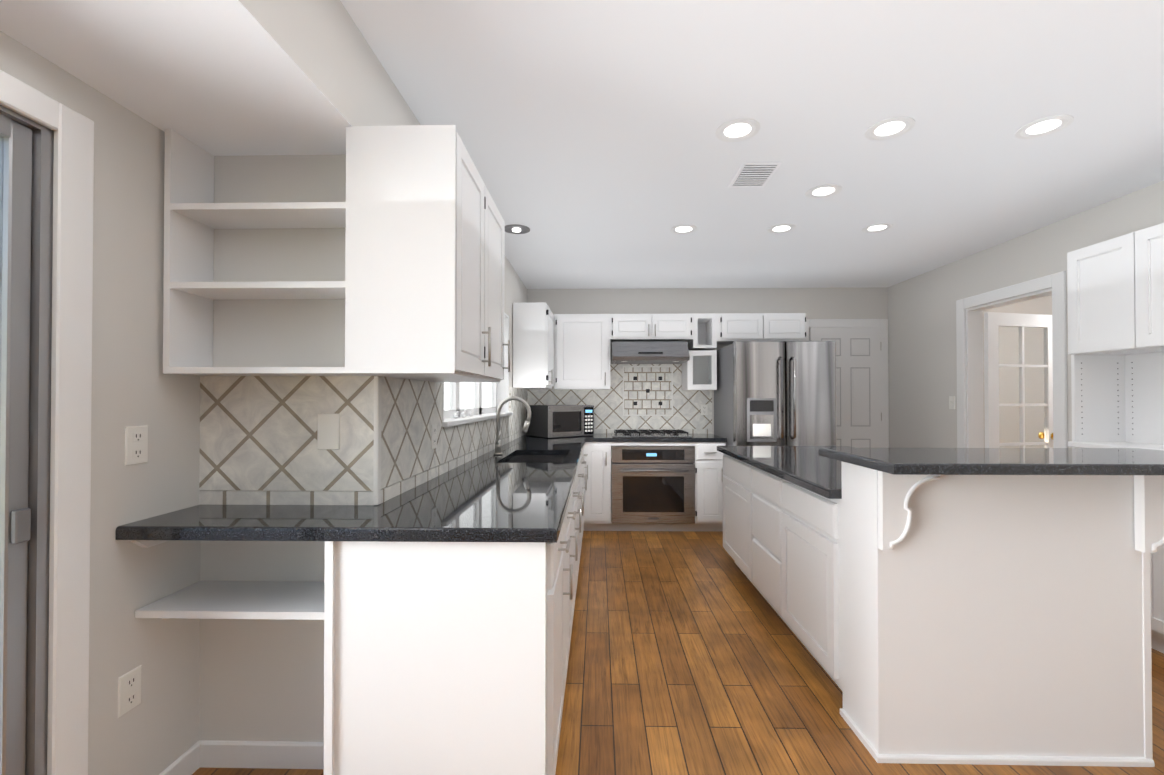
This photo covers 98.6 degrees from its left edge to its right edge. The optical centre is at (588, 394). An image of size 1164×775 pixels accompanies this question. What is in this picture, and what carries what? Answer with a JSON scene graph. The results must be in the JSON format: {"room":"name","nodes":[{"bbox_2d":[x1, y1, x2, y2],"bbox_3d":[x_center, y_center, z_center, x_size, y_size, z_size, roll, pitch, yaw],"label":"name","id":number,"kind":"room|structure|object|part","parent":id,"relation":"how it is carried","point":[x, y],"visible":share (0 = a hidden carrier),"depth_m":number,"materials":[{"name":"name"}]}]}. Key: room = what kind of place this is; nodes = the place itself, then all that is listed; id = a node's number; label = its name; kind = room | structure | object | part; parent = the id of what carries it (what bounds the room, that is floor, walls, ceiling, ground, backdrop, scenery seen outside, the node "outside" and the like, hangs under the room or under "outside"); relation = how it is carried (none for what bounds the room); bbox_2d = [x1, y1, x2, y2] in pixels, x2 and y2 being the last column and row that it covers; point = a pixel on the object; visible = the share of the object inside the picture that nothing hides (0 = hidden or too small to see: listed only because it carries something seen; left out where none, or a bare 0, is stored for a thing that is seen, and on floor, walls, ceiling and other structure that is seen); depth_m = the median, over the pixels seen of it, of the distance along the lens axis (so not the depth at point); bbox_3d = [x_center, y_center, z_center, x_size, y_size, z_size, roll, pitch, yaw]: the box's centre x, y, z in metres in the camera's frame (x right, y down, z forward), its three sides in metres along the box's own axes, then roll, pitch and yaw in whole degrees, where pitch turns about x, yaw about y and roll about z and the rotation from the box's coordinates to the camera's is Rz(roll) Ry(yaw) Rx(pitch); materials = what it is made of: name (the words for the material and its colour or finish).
{"room":"kitchen","nodes":[
{"label":"kitchen","id":0,"kind":"room"},
{"bbox_2d":[0,0,527,774],"bbox_3d":[-0.825,0.051,1.397,0.150,2.480,8.320,0,-1,1],"label":"wall","id":1,"kind":"structure","parent":0,"point":[242,680],"depth_m":1.62,"materials":[{"name":"grey paint"}]},
{"bbox_2d":[0,70,93,774],"bbox_3d":[-1.428,0.262,0.379,0.115,2.040,1.965,0,-1,1],"label":"door frame","id":2,"kind":"structure","parent":1,"relation":"attached to","point":[26,194],"depth_m":1.26,"materials":[{"name":"white wood"}]},
{"bbox_2d":[118,665,140,717],"bbox_3d":[-1.364,0.882,1.490,0.007,0.115,0.072,0,-1,1],"label":"outlet","id":3,"kind":"object","parent":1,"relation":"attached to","point":[129,690],"visible":1,"depth_m":1.48,"materials":[{"name":"white plastic"}]},
{"bbox_2d":[125,425,147,465],"bbox_3d":[-1.364,0.152,1.512,0.007,0.115,0.072,0,-1,1],"label":"outlet","id":4,"kind":"object","parent":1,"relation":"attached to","point":[136,444],"visible":1,"depth_m":1.51,"materials":[{"name":"white plastic"}]},
{"bbox_2d":[159,740,202,774],"bbox_3d":[-1.361,1.250,1.534,0.013,0.085,0.365,0,-1,1],"label":"baseboard","id":5,"kind":"structure","parent":1,"relation":"attached to","point":[187,763],"depth_m":1.69,"materials":[{"name":"white wood"}]},
{"bbox_2d":[129,540,323,619],"bbox_3d":[-1.060,0.570,1.606,0.605,0.296,0.287,0,-1,1],"label":"shelf","id":6,"kind":"object","parent":1,"relation":"attached to","point":[298,600],"visible":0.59,"depth_m":1.57,"materials":[{"name":"white wood"}]},
{"bbox_2d":[199,740,323,768],"bbox_3d":[-1.053,1.252,1.738,0.618,0.085,0.013,0,-1,1],"label":"baseboard","id":7,"kind":"structure","parent":1,"relation":"attached to","point":[248,754],"depth_m":1.73,"materials":[{"name":"white wood"}]},
{"bbox_2d":[163,127,371,375],"bbox_3d":[-1.044,-0.455,1.669,0.600,0.778,0.179,0,-1,1],"label":"open shelf unit","id":8,"kind":"object","parent":1,"relation":"attached to","point":[195,215],"visible":0.79,"depth_m":1.62,"materials":[{"name":"white wood"}]},
{"bbox_2d":[351,125,509,381],"bbox_3d":[-0.554,-0.452,1.981,0.363,0.778,0.831,0,-1,1],"label":"upper cabinet","id":9,"kind":"object","parent":1,"relation":"attached to","point":[427,257],"visible":1,"depth_m":1.57,"materials":[{"name":"white wood"}]},
{"bbox_2d":[199,360,711,504],"bbox_3d":[-0.015,0.007,3.572,2.620,0.790,3.700,0,-1,1],"label":"tile backsplash","id":10,"kind":"structure","parent":1,"relation":"attached to","point":[258,432],"depth_m":1.75,"materials":[{"name":"tile"}]},
{"bbox_2d":[317,414,339,449],"bbox_3d":[-0.904,0.129,1.742,0.078,0.125,0.005,0,-1,1],"label":"outlet","id":11,"kind":"object","parent":10,"relation":"attached to","point":[328,431],"visible":1,"depth_m":1.74,"materials":[{"name":"white plastic"}]},
{"bbox_2d":[431,424,436,449],"bbox_3d":[-0.719,0.196,2.334,0.007,0.115,0.072,0,-1,1],"label":"outlet","id":12,"kind":"object","parent":10,"relation":"attached to","point":[433,436],"visible":1,"depth_m":2.32,"materials":[{"name":"white plastic"}]},
{"bbox_2d":[701,404,707,414],"bbox_3d":[1.248,0.164,5.383,0.072,0.115,0.007,0,-1,1],"label":"outlet","id":13,"kind":"object","parent":10,"relation":"attached to","point":[704,409],"visible":1,"depth_m":5.38,"materials":[{"name":"white plastic"}]},
{"bbox_2d":[442,312,512,426],"bbox_3d":[-0.767,-0.259,3.425,0.188,1.060,2.030,0,-1,1],"label":"kitchen window","id":14,"kind":"structure","parent":1,"relation":"in","point":[454,415],"depth_m":3.65,"materials":[{"name":"white glass"}]},
{"bbox_3d":[-0.860,-0.259,3.427,0.001,1.060,2.030,0,-1,1],"label":"exterior window glow","id":15,"kind":"part","parent":14,"relation":"part of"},
{"bbox_2d":[513,302,553,388],"bbox_3d":[-0.495,-0.443,4.799,0.351,0.765,0.606,0,-1,1],"label":"upper cabinet","id":16,"kind":"object","parent":1,"relation":"attached to","point":[533,345],"visible":1,"depth_m":4.50,"materials":[{"name":"white wood"}]},
{"bbox_2d":[0,0,1163,295],"bbox_3d":[2.540,-1.047,1.579,8.050,0.400,8.800,0,-1,1],"label":"ceiling","id":17,"kind":"structure","parent":0,"point":[602,156],"depth_m":1.99,"materials":[{"name":"white paint"}]},
{"bbox_2d":[505,224,529,233],"bbox_3d":[-0.506,-1.162,3.530,0.192,0.012,0.192,0,-1,1],"label":"recessed light","id":18,"kind":"object","parent":17,"relation":"in","point":[516,229],"visible":0.94,"depth_m":3.52,"materials":[{"name":"grey"}]},
{"bbox_2d":[670,225,697,233],"bbox_3d":[0.673,-1.165,3.532,0.192,0.006,0.192,0,-1,1],"label":"recessed light","id":19,"kind":"object","parent":17,"relation":"in","point":[682,229],"visible":1,"depth_m":3.53,"materials":[{"name":"white plastic"}]},
{"bbox_2d":[715,118,759,141],"bbox_3d":[0.667,-1.177,2.233,0.192,0.006,0.192,0,-1,1],"label":"recessed light","id":20,"kind":"object","parent":17,"relation":"in","point":[739,129],"visible":1,"depth_m":2.23,"materials":[{"name":"white plastic"}]},
{"bbox_2d":[728,162,781,187],"bbox_3d":[0.887,-1.171,2.679,0.200,0.010,0.290,0,-1,1],"label":"ceiling vent","id":21,"kind":"object","parent":17,"relation":"in","point":[754,175],"visible":1,"depth_m":2.66,"materials":[{"name":"white metal"}]},
{"bbox_2d":[767,224,795,233],"bbox_3d":[1.359,-1.165,3.518,0.192,0.006,0.192,0,-1,1],"label":"recessed light","id":22,"kind":"object","parent":17,"relation":"in","point":[780,228],"visible":1,"depth_m":3.51,"materials":[{"name":"white plastic"}]},
{"bbox_2d":[805,184,841,198],"bbox_3d":[1.358,-1.171,2.889,0.192,0.006,0.192,0,-1,1],"label":"recessed light","id":23,"kind":"object","parent":17,"relation":"in","point":[823,191],"visible":1,"depth_m":2.89,"materials":[{"name":"white plastic"}]},
{"bbox_2d":[862,223,892,232],"bbox_3d":[2.024,-1.165,3.504,0.192,0.006,0.192,0,-1,1],"label":"recessed light","id":24,"kind":"object","parent":17,"relation":"in","point":[879,227],"visible":1,"depth_m":3.50,"materials":[{"name":"white plastic"}]},
{"bbox_2d":[865,116,914,140],"bbox_3d":[1.337,-1.177,2.219,0.192,0.006,0.192,0,-1,1],"label":"recessed light","id":25,"kind":"object","parent":17,"relation":"in","point":[890,128],"visible":1,"depth_m":2.22,"materials":[{"name":"white plastic"}]},
{"bbox_2d":[1015,115,1073,138],"bbox_3d":[2.007,-1.178,2.205,0.192,0.006,0.192,0,-1,1],"label":"recessed light","id":26,"kind":"object","parent":17,"relation":"in","point":[1045,126],"visible":1,"depth_m":2.20,"materials":[{"name":"white plastic"}]},
{"bbox_2d":[192,531,1163,774],"bbox_3d":[2.540,1.323,1.556,8.050,0.060,8.800,0,-1,1],"label":"floor","id":27,"kind":"structure","parent":0,"point":[690,653],"depth_m":2.23,"materials":[{"name":"brown wood"}]},
{"bbox_2d":[323,499,570,774],"bbox_3d":[-0.425,0.859,1.707,0.655,0.872,0.559,0,-1,1],"label":"base cabinet","id":28,"kind":"object","parent":27,"relation":"on","point":[446,658],"depth_m":1.44,"materials":[{"name":"white wood"}]},
{"bbox_2d":[116,505,359,540],"bbox_3d":[-1.063,0.402,1.591,0.600,0.038,0.305,0,-1,1],"label":"countertop","id":29,"kind":"structure","parent":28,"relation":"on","point":[198,522],"depth_m":1.47,"materials":[{"name":"grey stone"}]},
{"bbox_2d":[567,482,574,668],"bbox_3d":[-0.410,0.863,2.149,0.643,0.872,0.576,0,-1,1],"label":"base cabinet","id":30,"kind":"object","parent":27,"relation":"on","point":[570,574],"depth_m":2.46,"materials":[{"name":"white wood"}]},
{"bbox_2d":[575,468,578,598],"bbox_3d":[-0.401,0.868,2.623,0.643,0.872,0.627,0,-1,1],"label":"base cabinet","id":31,"kind":"object","parent":27,"relation":"on","point":[577,476],"depth_m":3.02,"materials":[{"name":"white wood"}]},
{"bbox_2d":[579,455,582,563],"bbox_3d":[-0.374,0.880,3.918,0.643,0.872,0.637,0,-1,1],"label":"base cabinet","id":32,"kind":"object","parent":27,"relation":"on","point":[581,462],"depth_m":3.69,"materials":[{"name":"white wood"}]},
{"bbox_2d":[583,451,586,529],"bbox_3d":[-0.364,0.885,4.427,0.643,0.872,0.634,0,-1,1],"label":"base cabinet","id":33,"kind":"object","parent":27,"relation":"on","point":[585,476],"depth_m":4.12,"materials":[{"name":"white wood"}]},
{"bbox_2d":[324,434,587,542],"bbox_3d":[-0.380,0.420,3.421,0.690,0.038,3.991,0,-1,1],"label":"countertop","id":34,"kind":"structure","parent":33,"relation":"on","point":[490,496],"depth_m":1.74,"materials":[{"name":"grey stone"}]},
{"bbox_2d":[494,396,531,454],"bbox_3d":[-0.504,0.205,3.307,0.252,0.388,0.105,0,-1,1],"label":"gooseneck faucet","id":35,"kind":"object","parent":34,"relation":"on","point":[498,450],"visible":1,"depth_m":3.32,"materials":[{"name":"silver metal"}]},
{"bbox_2d":[506,455,566,462],"bbox_3d":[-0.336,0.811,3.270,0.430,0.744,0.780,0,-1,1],"label":"undermount sink","id":36,"kind":"object","parent":34,"relation":"in","point":[538,459],"visible":0.04,"depth_m":3.64,"materials":[{"name":"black metal"}]},
{"bbox_2d":[526,405,593,437],"bbox_3d":[-0.285,0.261,5.039,0.544,0.310,0.436,0,-1,-37],"label":"microwave","id":37,"kind":"object","parent":34,"relation":"on","point":[554,421],"visible":0.96,"depth_m":4.85,"materials":[{"name":"silver metal"}]},
{"bbox_2d":[583,442,610,530],"bbox_3d":[0.090,0.892,5.092,0.272,0.872,0.631,0,-1,1],"label":"base cabinet","id":38,"kind":"object","parent":27,"relation":"on","point":[597,496],"depth_m":4.78,"materials":[{"name":"white wood"}]},
{"bbox_2d":[588,433,726,441],"bbox_3d":[0.662,0.436,5.082,1.325,0.038,0.627,0,-1,1],"label":"countertop","id":39,"kind":"structure","parent":38,"relation":"on","point":[598,437],"depth_m":4.78,"materials":[{"name":"grey stone"}]},
{"bbox_2d":[611,430,691,436],"bbox_3d":[0.626,0.393,5.088,0.770,0.047,0.495,0,-1,1],"label":"gas cooktop","id":40,"kind":"object","parent":39,"relation":"in","point":[648,433],"visible":1,"depth_m":4.93,"materials":[{"name":"silver metal"}]},
{"bbox_2d":[683,442,725,530],"bbox_3d":[1.172,0.891,5.069,0.292,0.872,0.631,0,-1,1],"label":"base cabinet","id":41,"kind":"object","parent":27,"relation":"on","point":[709,473],"depth_m":4.76,"materials":[{"name":"white wood"}]},
{"bbox_2d":[611,446,694,523],"bbox_3d":[0.625,0.865,5.030,0.792,0.740,0.662,0,-1,1],"label":"wall oven","id":42,"kind":"object","parent":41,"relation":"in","point":[652,484],"visible":0.98,"depth_m":4.76,"materials":[{"name":"grey metal"}]},
{"bbox_2d":[714,341,835,445],"bbox_3d":[1.775,0.425,4.864,0.895,1.800,0.935,0,-1,1],"label":"refrigerator","id":43,"kind":"object","parent":27,"relation":"on","point":[774,393],"visible":0.48,"depth_m":4.47,"materials":[{"name":"grey metal"}]},
{"bbox_2d":[723,454,1163,766],"bbox_3d":[1.585,0.785,2.825,1.110,1.040,2.212,0,-1,1],"label":"kitchen island","id":44,"kind":"object","parent":27,"relation":"on","point":[973,619],"visible":1,"depth_m":1.77,"materials":[{"name":"white wood"}]},
{"bbox_2d":[717,446,854,498],"bbox_3d":[1.519,0.416,3.005,1.030,0.038,1.942,0,-1,1],"label":"island countertop","id":45,"kind":"structure","parent":44,"relation":"on","point":[809,468],"depth_m":2.87,"materials":[{"name":"grey stone"}]},
{"bbox_2d":[819,448,1163,474],"bbox_3d":[1.630,0.238,1.835,1.320,0.034,0.540,0,-1,1],"label":"island countertop","id":46,"kind":"structure","parent":44,"relation":"on","point":[1018,461],"depth_m":1.68,"materials":[{"name":"grey stone"}]},
{"bbox_2d":[1067,443,1163,652],"bbox_3d":[2.989,0.802,2.538,0.328,1.000,0.808,0,-1,1],"label":"base cabinet","id":47,"kind":"object","parent":27,"relation":"on","point":[1156,559],"depth_m":2.50,"materials":[{"name":"white wood"}]},
{"bbox_2d":[528,287,887,433],"bbox_3d":[1.264,0.091,5.455,3.840,2.480,0.120,0,-1,1],"label":"wall","id":48,"kind":"structure","parent":0,"point":[872,302],"depth_m":5.40,"materials":[{"name":"grey paint"}]},
{"bbox_2d":[554,314,609,388],"bbox_3d":[-0.058,-0.439,5.248,0.573,0.764,0.341,0,-1,1],"label":"upper cabinet","id":49,"kind":"object","parent":48,"relation":"attached to","point":[582,342],"depth_m":5.08,"materials":[{"name":"white wood"}]},
{"bbox_2d":[610,314,657,342],"bbox_3d":[0.464,-0.691,5.239,0.470,0.260,0.341,0,-1,1],"label":"upper cabinet","id":50,"kind":"object","parent":48,"relation":"attached to","point":[623,327],"depth_m":5.07,"materials":[{"name":"white wood"}]},
{"bbox_2d":[611,341,689,363],"bbox_3d":[0.620,-0.431,5.154,0.755,0.206,0.500,0,-1,1],"label":"range hood","id":51,"kind":"object","parent":48,"relation":"attached to","point":[671,352],"visible":1,"depth_m":4.96,"materials":[{"name":"silver metal"}]},
{"bbox_2d":[654,314,693,344],"bbox_3d":[0.831,-0.691,5.232,0.475,0.260,0.341,0,-1,1],"label":"upper cabinet","id":52,"kind":"object","parent":48,"relation":"attached to","point":[671,327],"depth_m":5.06,"materials":[{"name":"white wood"}]},
{"bbox_2d":[706,313,769,344],"bbox_3d":[1.562,-0.682,5.217,0.516,0.279,0.341,0,-1,1],"label":"upper cabinet","id":53,"kind":"object","parent":48,"relation":"attached to","point":[721,328],"depth_m":5.05,"materials":[{"name":"white wood"}]},
{"bbox_2d":[770,313,805,340],"bbox_3d":[1.959,-0.682,5.209,0.481,0.279,0.341,0,-1,1],"label":"upper cabinet","id":54,"kind":"object","parent":48,"relation":"attached to","point":[783,326],"depth_m":5.04,"materials":[{"name":"white wood"}]},
{"bbox_2d":[809,327,881,447],"bbox_3d":[2.747,0.302,5.309,0.743,2.038,0.106,0,-1,1],"label":"door","id":55,"kind":"structure","parent":48,"relation":"in","point":[858,390],"depth_m":5.33,"materials":[{"name":"white wood"}]},
{"bbox_2d":[806,319,888,447],"bbox_3d":[2.744,0.260,5.353,0.925,2.140,0.020,0,-1,1],"label":"door frame","id":56,"kind":"structure","parent":48,"relation":"attached to","point":[810,323],"depth_m":5.34,"materials":[{"name":"white wood"}]},
{"bbox_2d":[888,181,1163,447],"bbox_3d":[3.190,0.051,1.315,0.120,2.480,8.320,0,-1,1],"label":"wall","id":57,"kind":"structure","parent":0,"point":[922,350],"depth_m":4.59,"materials":[{"name":"grey paint"}]},
{"bbox_2d":[949,396,954,408],"bbox_3d":[3.185,0.070,4.386,0.015,0.115,0.072,0,-1,1],"label":"light switch","id":58,"kind":"object","parent":57,"relation":"attached to","point":[951,402],"visible":1,"depth_m":4.38,"materials":[{"name":"white plastic"}]},
{"bbox_2d":[956,271,1067,447],"bbox_3d":[3.241,0.250,3.803,0.160,2.130,1.000,0,-1,1],"label":"door frame","id":59,"kind":"structure","parent":57,"relation":"attached to","point":[969,322],"depth_m":4.09,"materials":[{"name":"white wood"}]},
{"bbox_2d":[984,312,1052,447],"bbox_3d":[3.709,0.309,4.275,0.760,2.000,0.193,0,-1,-13],"label":"door leaf","id":60,"kind":"structure","parent":57,"relation":"in","point":[993,321],"depth_m":4.26,"materials":[{"name":"white wood"}]},
{"bbox_2d":[1067,238,1163,358],"bbox_3d":[2.993,-0.541,2.737,0.328,0.610,0.436,0,-1,1],"label":"upper cabinet","id":61,"kind":"object","parent":57,"relation":"attached to","point":[1090,269],"depth_m":2.82,"materials":[{"name":"white wood"}]},
{"bbox_2d":[1115,223,1163,350],"bbox_3d":[2.986,-0.544,2.396,0.328,0.610,0.498,0,-1,1],"label":"upper cabinet","id":62,"kind":"object","parent":57,"relation":"attached to","point":[1116,318],"depth_m":2.56,"materials":[{"name":"white wood"}]}
]}

